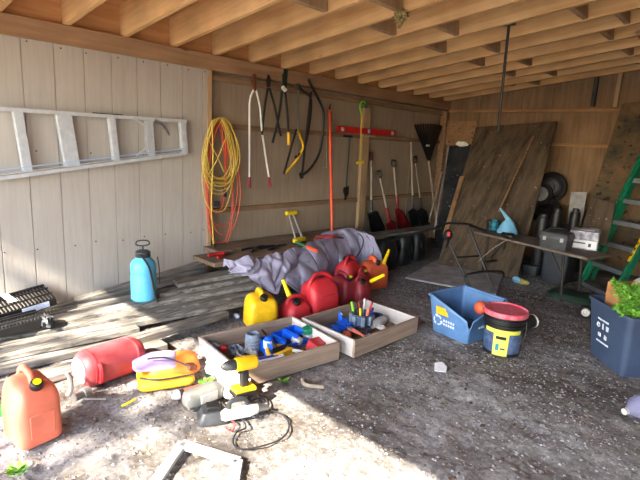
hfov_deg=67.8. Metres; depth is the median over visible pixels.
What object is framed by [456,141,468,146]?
rag
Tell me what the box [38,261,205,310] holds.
timber beam
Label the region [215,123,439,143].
trim
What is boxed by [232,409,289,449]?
lead
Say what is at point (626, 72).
trim
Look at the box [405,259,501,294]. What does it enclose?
slab
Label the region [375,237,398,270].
tire
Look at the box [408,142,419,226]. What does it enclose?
shovel
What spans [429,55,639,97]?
ceiling beam
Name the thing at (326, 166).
rod
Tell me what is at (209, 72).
trim
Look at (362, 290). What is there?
can
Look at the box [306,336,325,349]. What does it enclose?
case
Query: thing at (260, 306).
can
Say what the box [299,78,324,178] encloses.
saw
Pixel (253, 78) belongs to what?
lopper
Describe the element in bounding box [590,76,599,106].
trim
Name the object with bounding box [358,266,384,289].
spout
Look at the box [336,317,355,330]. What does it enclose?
strap
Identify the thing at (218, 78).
trim
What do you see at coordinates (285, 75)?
pruning shears
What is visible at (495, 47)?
trim
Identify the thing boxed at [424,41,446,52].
trim
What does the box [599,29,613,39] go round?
trim
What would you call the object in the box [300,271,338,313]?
can
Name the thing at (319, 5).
beam
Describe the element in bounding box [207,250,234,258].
hand pruner
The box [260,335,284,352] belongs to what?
bin
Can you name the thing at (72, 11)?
joist
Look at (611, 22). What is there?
ceiling beam
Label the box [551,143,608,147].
trim
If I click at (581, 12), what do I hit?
trim
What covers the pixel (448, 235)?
push mower
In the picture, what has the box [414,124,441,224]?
rake
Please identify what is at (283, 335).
bin
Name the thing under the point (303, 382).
stick
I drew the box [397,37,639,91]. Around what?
ceiling beam
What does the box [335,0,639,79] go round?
ceiling beam
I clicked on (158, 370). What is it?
life vest
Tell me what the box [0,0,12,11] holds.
trim
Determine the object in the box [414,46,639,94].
ceiling beam
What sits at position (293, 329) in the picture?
bin
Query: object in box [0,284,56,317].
ramp
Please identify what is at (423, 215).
shovel
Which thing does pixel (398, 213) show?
socket
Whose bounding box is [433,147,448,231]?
metal strip
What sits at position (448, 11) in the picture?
ceiling beam
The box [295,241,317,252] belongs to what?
trowel
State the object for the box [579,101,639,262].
wood board
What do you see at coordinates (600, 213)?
board
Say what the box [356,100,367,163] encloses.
tool
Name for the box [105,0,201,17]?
ceiling
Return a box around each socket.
[205,401,220,412]
[370,200,374,220]
[385,207,389,221]
[395,195,400,216]
[411,195,413,207]
[419,197,422,208]
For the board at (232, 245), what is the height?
0.034 m
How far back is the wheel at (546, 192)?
6.26 m
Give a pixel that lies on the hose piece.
(68, 375)
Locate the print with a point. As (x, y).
(268, 357)
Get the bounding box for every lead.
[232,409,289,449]
[243,394,268,417]
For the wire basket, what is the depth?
5.59 m
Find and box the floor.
[0,237,639,479]
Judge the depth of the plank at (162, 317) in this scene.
3.36 m
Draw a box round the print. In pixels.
[258,355,277,359]
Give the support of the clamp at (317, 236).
on the tarp
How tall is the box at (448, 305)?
0.304 m
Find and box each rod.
[324,129,328,167]
[497,23,515,130]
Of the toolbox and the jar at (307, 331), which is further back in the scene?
the toolbox
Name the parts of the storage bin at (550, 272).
lid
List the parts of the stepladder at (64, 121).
rail, rail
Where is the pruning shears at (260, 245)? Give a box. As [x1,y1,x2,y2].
[240,244,264,252]
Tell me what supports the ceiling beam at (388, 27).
attached to the ceiling
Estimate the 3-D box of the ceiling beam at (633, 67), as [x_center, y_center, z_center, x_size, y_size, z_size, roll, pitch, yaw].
[3.881,-2.112,5.466,5.428,0.910,0.040,13,16,42]
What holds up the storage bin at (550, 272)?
on the floor
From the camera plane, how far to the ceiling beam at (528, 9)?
4.05 m
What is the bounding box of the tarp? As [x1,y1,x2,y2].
[223,227,382,293]
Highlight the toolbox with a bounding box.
[539,227,574,250]
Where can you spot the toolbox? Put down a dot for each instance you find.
(559, 240)
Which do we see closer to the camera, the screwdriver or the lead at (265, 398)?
the lead at (265, 398)
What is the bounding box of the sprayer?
[130,240,159,302]
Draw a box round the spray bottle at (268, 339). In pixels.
[263,335,272,352]
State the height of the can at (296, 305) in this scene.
0.428 m
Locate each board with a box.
[193,231,383,266]
[203,227,361,252]
[445,121,477,144]
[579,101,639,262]
[582,198,615,245]
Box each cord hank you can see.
[201,117,239,247]
[204,121,240,243]
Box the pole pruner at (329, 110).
[328,104,333,230]
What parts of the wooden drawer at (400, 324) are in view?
panel, cable coil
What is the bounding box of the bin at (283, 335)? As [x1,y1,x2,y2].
[271,329,297,347]
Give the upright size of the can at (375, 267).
0.397 m
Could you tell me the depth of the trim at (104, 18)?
3.67 m
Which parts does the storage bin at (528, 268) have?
lid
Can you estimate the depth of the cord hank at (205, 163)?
4.43 m
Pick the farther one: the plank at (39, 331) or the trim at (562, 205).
the trim at (562, 205)
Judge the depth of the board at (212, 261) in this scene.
4.33 m
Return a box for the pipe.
[286,347,302,352]
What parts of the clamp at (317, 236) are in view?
handle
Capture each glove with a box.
[40,313,54,327]
[501,232,516,237]
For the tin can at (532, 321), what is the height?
0.116 m
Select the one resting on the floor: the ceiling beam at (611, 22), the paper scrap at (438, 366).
the paper scrap at (438, 366)
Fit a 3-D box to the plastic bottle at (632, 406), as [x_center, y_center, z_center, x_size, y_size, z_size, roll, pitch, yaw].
[1.797,0.938,2.686,0.224,0.136,0.128,-1,12,-18]
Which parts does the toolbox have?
lid, handle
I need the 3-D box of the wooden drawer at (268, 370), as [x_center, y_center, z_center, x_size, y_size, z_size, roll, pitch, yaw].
[-0.339,0.717,3.166,0.757,0.125,0.559,-6,15,-37]
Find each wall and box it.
[0,34,206,312]
[211,72,442,271]
[440,70,639,276]
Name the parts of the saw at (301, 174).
blade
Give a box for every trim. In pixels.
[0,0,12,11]
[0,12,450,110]
[2,0,442,99]
[3,40,204,252]
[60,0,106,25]
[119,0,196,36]
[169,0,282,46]
[207,70,211,272]
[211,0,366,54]
[212,74,442,115]
[212,192,434,213]
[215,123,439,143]
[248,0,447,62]
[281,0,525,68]
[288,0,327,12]
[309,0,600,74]
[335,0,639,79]
[355,108,370,229]
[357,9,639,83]
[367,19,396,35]
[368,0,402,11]
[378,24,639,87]
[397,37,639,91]
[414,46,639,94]
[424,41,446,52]
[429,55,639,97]
[429,111,449,237]
[434,20,458,35]
[442,190,587,210]
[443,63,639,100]
[449,108,620,112]
[453,72,626,264]
[467,58,484,66]
[480,42,499,52]
[505,70,515,76]
[517,58,531,65]
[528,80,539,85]
[544,70,556,76]
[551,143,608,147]
[569,4,587,19]
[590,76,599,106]
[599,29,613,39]
[613,72,623,107]
[615,11,630,24]
[622,47,633,55]
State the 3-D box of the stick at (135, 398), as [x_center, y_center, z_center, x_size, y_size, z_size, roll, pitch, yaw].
[-1.018,0.867,2.540,0.012,0.006,0.087,10,13,30]
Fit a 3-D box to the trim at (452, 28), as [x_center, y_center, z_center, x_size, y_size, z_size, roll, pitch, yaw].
[1.022,-1.810,3.863,0.067,0.223,0.378,13,16,42]
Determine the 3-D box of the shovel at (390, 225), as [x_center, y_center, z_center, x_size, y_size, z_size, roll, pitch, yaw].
[0.895,-0.505,6.471,0.210,0.878,0.310,13,16,42]
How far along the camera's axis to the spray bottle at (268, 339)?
3.16 m
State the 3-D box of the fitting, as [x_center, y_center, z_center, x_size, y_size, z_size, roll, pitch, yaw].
[-1.280,0.831,2.558,0.060,0.060,0.088,9,13,25]
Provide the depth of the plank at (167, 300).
3.58 m
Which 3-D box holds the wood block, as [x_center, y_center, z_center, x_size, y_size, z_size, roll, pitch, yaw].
[0.619,-1.332,6.100,0.050,0.032,0.241,13,16,42]
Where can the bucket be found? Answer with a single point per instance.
(505, 323)
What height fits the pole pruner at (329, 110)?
1.476 m
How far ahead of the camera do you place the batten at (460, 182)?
6.27 m
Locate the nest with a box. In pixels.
[392,8,408,28]
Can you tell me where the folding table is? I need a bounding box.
[474,230,612,301]
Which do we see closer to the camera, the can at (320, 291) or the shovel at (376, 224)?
the can at (320, 291)
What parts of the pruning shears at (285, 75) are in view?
handle, blade, blade, handle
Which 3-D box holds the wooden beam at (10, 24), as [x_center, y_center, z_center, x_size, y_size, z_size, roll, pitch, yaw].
[-0.791,-1.630,4.496,0.090,0.135,8.150,13,16,42]
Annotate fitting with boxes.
[71,386,92,401]
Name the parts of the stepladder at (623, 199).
rail, rail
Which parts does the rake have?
handle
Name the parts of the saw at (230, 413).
handle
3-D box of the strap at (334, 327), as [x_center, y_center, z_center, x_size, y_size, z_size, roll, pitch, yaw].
[0.096,0.660,3.544,0.160,0.060,0.088,10,13,29]
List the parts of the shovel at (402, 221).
handle, blade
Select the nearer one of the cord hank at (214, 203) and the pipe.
the pipe
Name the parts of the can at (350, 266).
handle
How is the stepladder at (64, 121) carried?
hanging from the wall at (51, 214)
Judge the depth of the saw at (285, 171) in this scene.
5.11 m
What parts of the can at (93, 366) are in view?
plate, handle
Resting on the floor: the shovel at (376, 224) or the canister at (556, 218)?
the canister at (556, 218)
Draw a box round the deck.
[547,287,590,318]
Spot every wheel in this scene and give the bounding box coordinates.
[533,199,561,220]
[537,183,553,204]
[542,172,567,200]
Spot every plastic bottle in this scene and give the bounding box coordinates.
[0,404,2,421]
[621,394,639,418]
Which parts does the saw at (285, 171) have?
blade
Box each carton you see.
[258,354,284,362]
[570,227,601,250]
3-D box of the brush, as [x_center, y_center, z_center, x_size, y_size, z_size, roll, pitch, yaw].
[0.275,0.681,3.518,0.158,0.043,0.035,12,14,37]
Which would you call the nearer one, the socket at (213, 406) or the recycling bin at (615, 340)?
the socket at (213, 406)
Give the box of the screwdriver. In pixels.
[363,298,365,315]
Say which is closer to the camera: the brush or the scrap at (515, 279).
the brush
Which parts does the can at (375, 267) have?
handle, spout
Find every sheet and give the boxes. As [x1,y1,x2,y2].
[435,144,470,248]
[438,121,556,278]
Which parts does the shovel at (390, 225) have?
handle, blade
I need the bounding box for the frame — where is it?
[150,439,242,479]
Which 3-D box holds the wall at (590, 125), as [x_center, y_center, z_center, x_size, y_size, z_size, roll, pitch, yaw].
[3.884,-1.044,5.817,5.600,3.154,0.030,13,16,42]
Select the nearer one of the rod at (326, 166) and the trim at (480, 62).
the trim at (480, 62)
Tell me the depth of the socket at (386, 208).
6.44 m
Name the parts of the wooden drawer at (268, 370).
cable coil, cable coil, panel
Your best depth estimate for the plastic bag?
2.85 m
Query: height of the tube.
0.053 m
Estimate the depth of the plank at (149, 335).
3.40 m
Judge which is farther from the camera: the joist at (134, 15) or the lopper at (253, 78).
the lopper at (253, 78)
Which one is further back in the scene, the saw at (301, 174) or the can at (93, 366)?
the saw at (301, 174)
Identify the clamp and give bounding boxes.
[265,344,293,355]
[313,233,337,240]
[315,235,343,238]
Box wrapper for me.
[517,278,529,284]
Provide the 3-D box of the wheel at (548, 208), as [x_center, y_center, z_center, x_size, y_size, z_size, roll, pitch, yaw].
[2.946,-0.393,6.234,0.400,0.280,0.378,13,16,42]
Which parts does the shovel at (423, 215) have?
handle, blade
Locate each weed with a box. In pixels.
[3,459,29,477]
[197,377,213,383]
[277,376,289,382]
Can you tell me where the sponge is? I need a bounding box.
[342,330,351,337]
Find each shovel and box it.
[367,152,385,231]
[376,170,395,229]
[391,159,410,228]
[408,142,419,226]
[413,156,429,225]
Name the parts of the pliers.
handle, handle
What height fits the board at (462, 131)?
0.362 m
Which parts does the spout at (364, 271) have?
spout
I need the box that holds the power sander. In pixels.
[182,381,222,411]
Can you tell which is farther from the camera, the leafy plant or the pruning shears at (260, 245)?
the pruning shears at (260, 245)
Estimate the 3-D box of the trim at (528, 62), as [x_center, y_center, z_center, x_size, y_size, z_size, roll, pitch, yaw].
[2.172,-1.996,5.071,0.067,0.223,0.378,13,16,42]
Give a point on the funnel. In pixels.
(508, 226)
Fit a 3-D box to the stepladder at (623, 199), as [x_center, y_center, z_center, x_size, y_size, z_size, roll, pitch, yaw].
[3.438,-0.339,5.236,1.301,1.785,0.600,-4,13,-30]
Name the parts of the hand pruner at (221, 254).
handle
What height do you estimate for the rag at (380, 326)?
0.043 m
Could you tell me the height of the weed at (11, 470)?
0.042 m
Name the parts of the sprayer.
pump handle, tank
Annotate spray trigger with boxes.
[337,311,342,324]
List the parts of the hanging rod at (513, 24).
rod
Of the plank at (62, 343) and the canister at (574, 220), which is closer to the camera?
the plank at (62, 343)
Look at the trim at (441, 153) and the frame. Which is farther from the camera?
the trim at (441, 153)
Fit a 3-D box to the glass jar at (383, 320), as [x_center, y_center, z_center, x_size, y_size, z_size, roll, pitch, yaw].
[0.464,0.650,3.781,0.071,0.070,0.184,13,16,42]
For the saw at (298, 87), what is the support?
hanging from the wall at (230, 101)
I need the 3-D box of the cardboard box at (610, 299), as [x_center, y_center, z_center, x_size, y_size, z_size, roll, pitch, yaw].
[2.192,0.405,3.357,0.265,0.269,0.166,1,12,-9]
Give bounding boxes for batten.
[443,176,463,234]
[498,136,534,211]
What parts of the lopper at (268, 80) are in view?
handle, blade, handle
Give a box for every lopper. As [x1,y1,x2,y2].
[248,74,270,187]
[261,75,281,135]
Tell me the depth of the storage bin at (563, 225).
5.88 m
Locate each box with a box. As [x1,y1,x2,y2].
[428,285,507,343]
[604,277,639,317]
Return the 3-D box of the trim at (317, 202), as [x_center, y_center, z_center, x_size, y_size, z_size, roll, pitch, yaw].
[0.409,-0.517,6.161,0.045,0.050,4.345,13,16,42]
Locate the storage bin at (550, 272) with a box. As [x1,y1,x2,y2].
[541,250,577,284]
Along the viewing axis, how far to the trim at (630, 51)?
4.81 m
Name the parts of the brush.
handle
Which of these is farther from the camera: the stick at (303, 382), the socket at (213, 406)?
the stick at (303, 382)
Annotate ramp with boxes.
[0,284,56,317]
[0,309,41,336]
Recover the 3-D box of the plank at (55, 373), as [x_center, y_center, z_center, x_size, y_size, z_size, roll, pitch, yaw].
[-1.447,0.764,2.876,1.066,0.044,0.130,-8,16,-44]
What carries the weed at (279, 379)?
on the floor
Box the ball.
[474,301,485,314]
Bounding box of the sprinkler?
[285,210,305,242]
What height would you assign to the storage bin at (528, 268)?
0.126 m
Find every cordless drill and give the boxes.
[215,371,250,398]
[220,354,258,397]
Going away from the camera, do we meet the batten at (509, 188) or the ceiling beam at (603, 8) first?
the ceiling beam at (603, 8)
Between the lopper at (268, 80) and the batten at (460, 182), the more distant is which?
the batten at (460, 182)
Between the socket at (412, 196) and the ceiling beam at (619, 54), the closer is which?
the ceiling beam at (619, 54)
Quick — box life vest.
[132,350,199,391]
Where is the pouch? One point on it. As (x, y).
(221, 348)
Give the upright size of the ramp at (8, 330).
0.106 m
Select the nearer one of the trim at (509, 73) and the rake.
the trim at (509, 73)
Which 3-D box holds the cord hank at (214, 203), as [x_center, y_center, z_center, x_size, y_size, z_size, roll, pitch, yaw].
[-0.926,-0.515,4.551,0.074,1.239,0.406,13,16,42]
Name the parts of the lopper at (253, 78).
handle, blade, handle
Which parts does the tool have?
handle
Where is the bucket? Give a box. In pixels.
[483,301,528,357]
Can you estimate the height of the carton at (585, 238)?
0.210 m
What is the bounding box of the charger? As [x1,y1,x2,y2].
[197,401,228,427]
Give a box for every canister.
[531,213,549,274]
[550,208,562,229]
[568,208,580,231]
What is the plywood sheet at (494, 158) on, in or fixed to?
on the floor
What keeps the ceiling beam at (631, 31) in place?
attached to the wall at (230, 101)
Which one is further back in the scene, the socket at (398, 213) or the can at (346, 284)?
the socket at (398, 213)
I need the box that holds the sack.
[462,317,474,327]
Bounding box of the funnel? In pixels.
[497,208,517,234]
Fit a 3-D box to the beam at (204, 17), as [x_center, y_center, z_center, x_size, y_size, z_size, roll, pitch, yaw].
[0.719,-1.599,2.144,5.428,0.910,0.040,13,16,42]
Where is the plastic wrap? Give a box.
[291,336,302,344]
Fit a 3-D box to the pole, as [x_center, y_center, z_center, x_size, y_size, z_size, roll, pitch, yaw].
[1.783,-0.671,7.342,0.024,0.747,0.551,9,13,26]
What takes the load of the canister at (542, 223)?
on the floor
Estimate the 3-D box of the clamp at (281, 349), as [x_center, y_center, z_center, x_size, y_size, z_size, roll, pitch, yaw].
[-0.282,0.733,3.146,0.134,0.062,0.201,13,15,39]
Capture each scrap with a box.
[434,362,446,371]
[512,276,520,282]
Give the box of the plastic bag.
[205,355,229,376]
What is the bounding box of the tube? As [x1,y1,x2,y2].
[171,384,199,399]
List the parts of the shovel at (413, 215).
handle, blade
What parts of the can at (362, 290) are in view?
handle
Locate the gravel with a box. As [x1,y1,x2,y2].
[0,258,639,479]
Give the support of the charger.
on the floor
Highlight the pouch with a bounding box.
[209,340,226,352]
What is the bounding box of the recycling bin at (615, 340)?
[589,294,639,377]
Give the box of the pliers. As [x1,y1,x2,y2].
[259,243,286,250]
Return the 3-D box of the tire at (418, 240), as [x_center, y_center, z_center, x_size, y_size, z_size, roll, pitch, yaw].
[1.196,0.064,6.218,0.395,0.350,0.238,13,16,42]
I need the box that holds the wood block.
[362,134,375,137]
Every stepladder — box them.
[0,107,187,179]
[578,154,639,294]
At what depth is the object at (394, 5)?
3.30 m
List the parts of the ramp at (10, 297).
rail, rail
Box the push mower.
[396,222,506,290]
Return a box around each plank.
[0,281,261,328]
[0,290,252,342]
[0,299,244,349]
[0,325,139,361]
[0,328,144,375]
[0,339,167,396]
[2,294,158,322]
[113,310,228,342]
[157,272,289,296]
[173,261,309,287]
[367,225,441,237]
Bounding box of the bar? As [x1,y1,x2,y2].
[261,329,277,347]
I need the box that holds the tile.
[567,192,586,224]
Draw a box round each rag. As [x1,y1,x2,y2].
[376,324,387,329]
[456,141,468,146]
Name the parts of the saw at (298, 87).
blade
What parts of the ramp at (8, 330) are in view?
rail, rail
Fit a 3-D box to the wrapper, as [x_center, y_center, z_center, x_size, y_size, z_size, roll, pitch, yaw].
[2.254,0.460,5.329,0.196,0.070,0.108,13,16,42]
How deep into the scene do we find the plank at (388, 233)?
5.88 m
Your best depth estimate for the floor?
2.56 m
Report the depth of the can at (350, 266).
4.61 m
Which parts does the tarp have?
cord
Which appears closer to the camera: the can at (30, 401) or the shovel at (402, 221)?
the can at (30, 401)
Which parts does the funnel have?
spout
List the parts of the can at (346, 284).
handle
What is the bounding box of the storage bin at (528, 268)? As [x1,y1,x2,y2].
[522,260,540,275]
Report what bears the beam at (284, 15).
attached to the wall at (230, 101)
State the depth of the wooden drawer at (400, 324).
3.58 m
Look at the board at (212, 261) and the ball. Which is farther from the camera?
the board at (212, 261)
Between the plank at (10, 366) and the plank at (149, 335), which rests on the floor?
the plank at (10, 366)
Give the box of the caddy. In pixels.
[349,309,374,330]
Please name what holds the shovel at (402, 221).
hanging from the wall at (230, 101)
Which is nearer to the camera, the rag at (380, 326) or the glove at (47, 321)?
the glove at (47, 321)
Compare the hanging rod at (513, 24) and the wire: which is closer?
the wire
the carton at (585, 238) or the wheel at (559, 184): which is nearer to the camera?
the carton at (585, 238)
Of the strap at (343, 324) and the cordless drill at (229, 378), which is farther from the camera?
the strap at (343, 324)
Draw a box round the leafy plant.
[610,277,639,317]
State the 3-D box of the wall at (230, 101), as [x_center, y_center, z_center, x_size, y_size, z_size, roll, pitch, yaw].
[0.284,-0.861,5.984,0.018,2.200,4.905,13,16,42]
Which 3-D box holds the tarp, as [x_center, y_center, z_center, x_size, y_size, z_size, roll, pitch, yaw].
[-0.230,0.194,4.653,1.790,0.493,0.712,-8,16,-43]
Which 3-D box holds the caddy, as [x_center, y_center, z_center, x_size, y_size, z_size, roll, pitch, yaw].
[0.326,0.626,3.733,0.200,0.120,0.200,13,16,42]
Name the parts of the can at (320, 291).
handle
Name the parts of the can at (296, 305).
spout, handle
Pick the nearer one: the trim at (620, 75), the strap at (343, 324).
the strap at (343, 324)
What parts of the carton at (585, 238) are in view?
white panel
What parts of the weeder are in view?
handle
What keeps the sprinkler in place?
on the board at (212, 261)
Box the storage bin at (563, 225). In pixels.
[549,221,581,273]
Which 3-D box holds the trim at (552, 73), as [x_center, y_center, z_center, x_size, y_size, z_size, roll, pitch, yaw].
[2.747,-2.089,5.675,0.067,0.223,0.378,13,16,42]
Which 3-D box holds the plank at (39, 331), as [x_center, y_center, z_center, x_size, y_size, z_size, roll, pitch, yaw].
[-1.350,0.545,3.462,1.884,0.121,0.080,-4,14,-32]
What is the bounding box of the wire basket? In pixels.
[486,219,501,231]
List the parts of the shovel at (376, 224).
handle, blade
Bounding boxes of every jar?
[302,325,312,340]
[371,316,387,328]
[489,219,497,230]
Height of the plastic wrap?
0.070 m
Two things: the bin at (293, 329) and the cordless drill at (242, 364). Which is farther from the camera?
the bin at (293, 329)
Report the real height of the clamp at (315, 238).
0.099 m
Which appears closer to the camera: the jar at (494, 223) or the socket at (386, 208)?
the jar at (494, 223)
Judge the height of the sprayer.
0.471 m
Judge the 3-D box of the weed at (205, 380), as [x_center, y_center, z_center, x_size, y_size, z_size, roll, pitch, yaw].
[-0.657,0.827,2.780,0.097,0.041,0.116,-4,13,-30]
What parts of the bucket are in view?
lid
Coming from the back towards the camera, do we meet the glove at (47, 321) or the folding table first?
the folding table
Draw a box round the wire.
[85,398,105,399]
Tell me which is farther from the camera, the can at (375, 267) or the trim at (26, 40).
the can at (375, 267)
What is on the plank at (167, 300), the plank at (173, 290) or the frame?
the plank at (173, 290)
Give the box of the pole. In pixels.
[428,172,442,221]
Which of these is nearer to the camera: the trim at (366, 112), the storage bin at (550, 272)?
the storage bin at (550, 272)
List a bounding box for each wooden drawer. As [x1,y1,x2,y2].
[198,316,339,384]
[301,299,417,357]
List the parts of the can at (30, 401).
handle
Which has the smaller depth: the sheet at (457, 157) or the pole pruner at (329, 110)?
the pole pruner at (329, 110)
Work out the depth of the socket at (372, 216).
6.24 m
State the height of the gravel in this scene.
0.057 m
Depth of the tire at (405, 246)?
5.79 m
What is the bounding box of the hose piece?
[65,372,73,395]
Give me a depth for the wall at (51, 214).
3.70 m
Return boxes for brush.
[347,327,364,335]
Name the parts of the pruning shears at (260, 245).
handle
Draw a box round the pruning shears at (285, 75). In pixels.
[271,69,289,144]
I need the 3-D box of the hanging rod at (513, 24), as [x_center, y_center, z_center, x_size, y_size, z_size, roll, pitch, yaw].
[1.477,-1.324,3.850,0.100,0.864,0.030,13,16,42]
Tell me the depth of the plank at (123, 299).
3.57 m
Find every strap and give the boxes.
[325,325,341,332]
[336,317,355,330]
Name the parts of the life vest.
panel, panel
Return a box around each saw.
[221,396,268,420]
[283,129,303,173]
[294,83,311,158]
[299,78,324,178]
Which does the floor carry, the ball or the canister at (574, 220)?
the canister at (574, 220)
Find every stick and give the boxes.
[121,398,136,406]
[301,378,323,388]
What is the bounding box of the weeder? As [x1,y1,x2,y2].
[343,135,352,199]
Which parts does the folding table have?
leg, leg, leg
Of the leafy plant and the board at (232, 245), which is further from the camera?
the board at (232, 245)
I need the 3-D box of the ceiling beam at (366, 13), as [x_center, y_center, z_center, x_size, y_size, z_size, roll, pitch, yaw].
[1.293,-1.692,2.748,5.428,0.910,0.040,13,16,42]
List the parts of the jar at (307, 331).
green lid, glass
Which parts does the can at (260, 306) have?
handle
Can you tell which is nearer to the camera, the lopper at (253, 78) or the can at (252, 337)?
the can at (252, 337)
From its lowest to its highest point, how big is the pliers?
0.023 m
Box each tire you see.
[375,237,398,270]
[387,236,412,265]
[409,233,426,260]
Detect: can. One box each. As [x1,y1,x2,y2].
[1,364,61,449]
[72,336,145,386]
[243,287,277,325]
[245,330,260,352]
[278,279,311,319]
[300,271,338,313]
[333,270,355,305]
[334,255,359,278]
[354,274,370,301]
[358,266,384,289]
[360,249,389,289]
[524,314,538,328]
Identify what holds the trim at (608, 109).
attached to the wall at (590, 125)
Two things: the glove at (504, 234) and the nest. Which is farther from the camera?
the glove at (504, 234)
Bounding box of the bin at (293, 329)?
[284,325,308,346]
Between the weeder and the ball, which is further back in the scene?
the weeder
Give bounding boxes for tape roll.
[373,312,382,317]
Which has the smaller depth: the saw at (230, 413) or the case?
the saw at (230, 413)

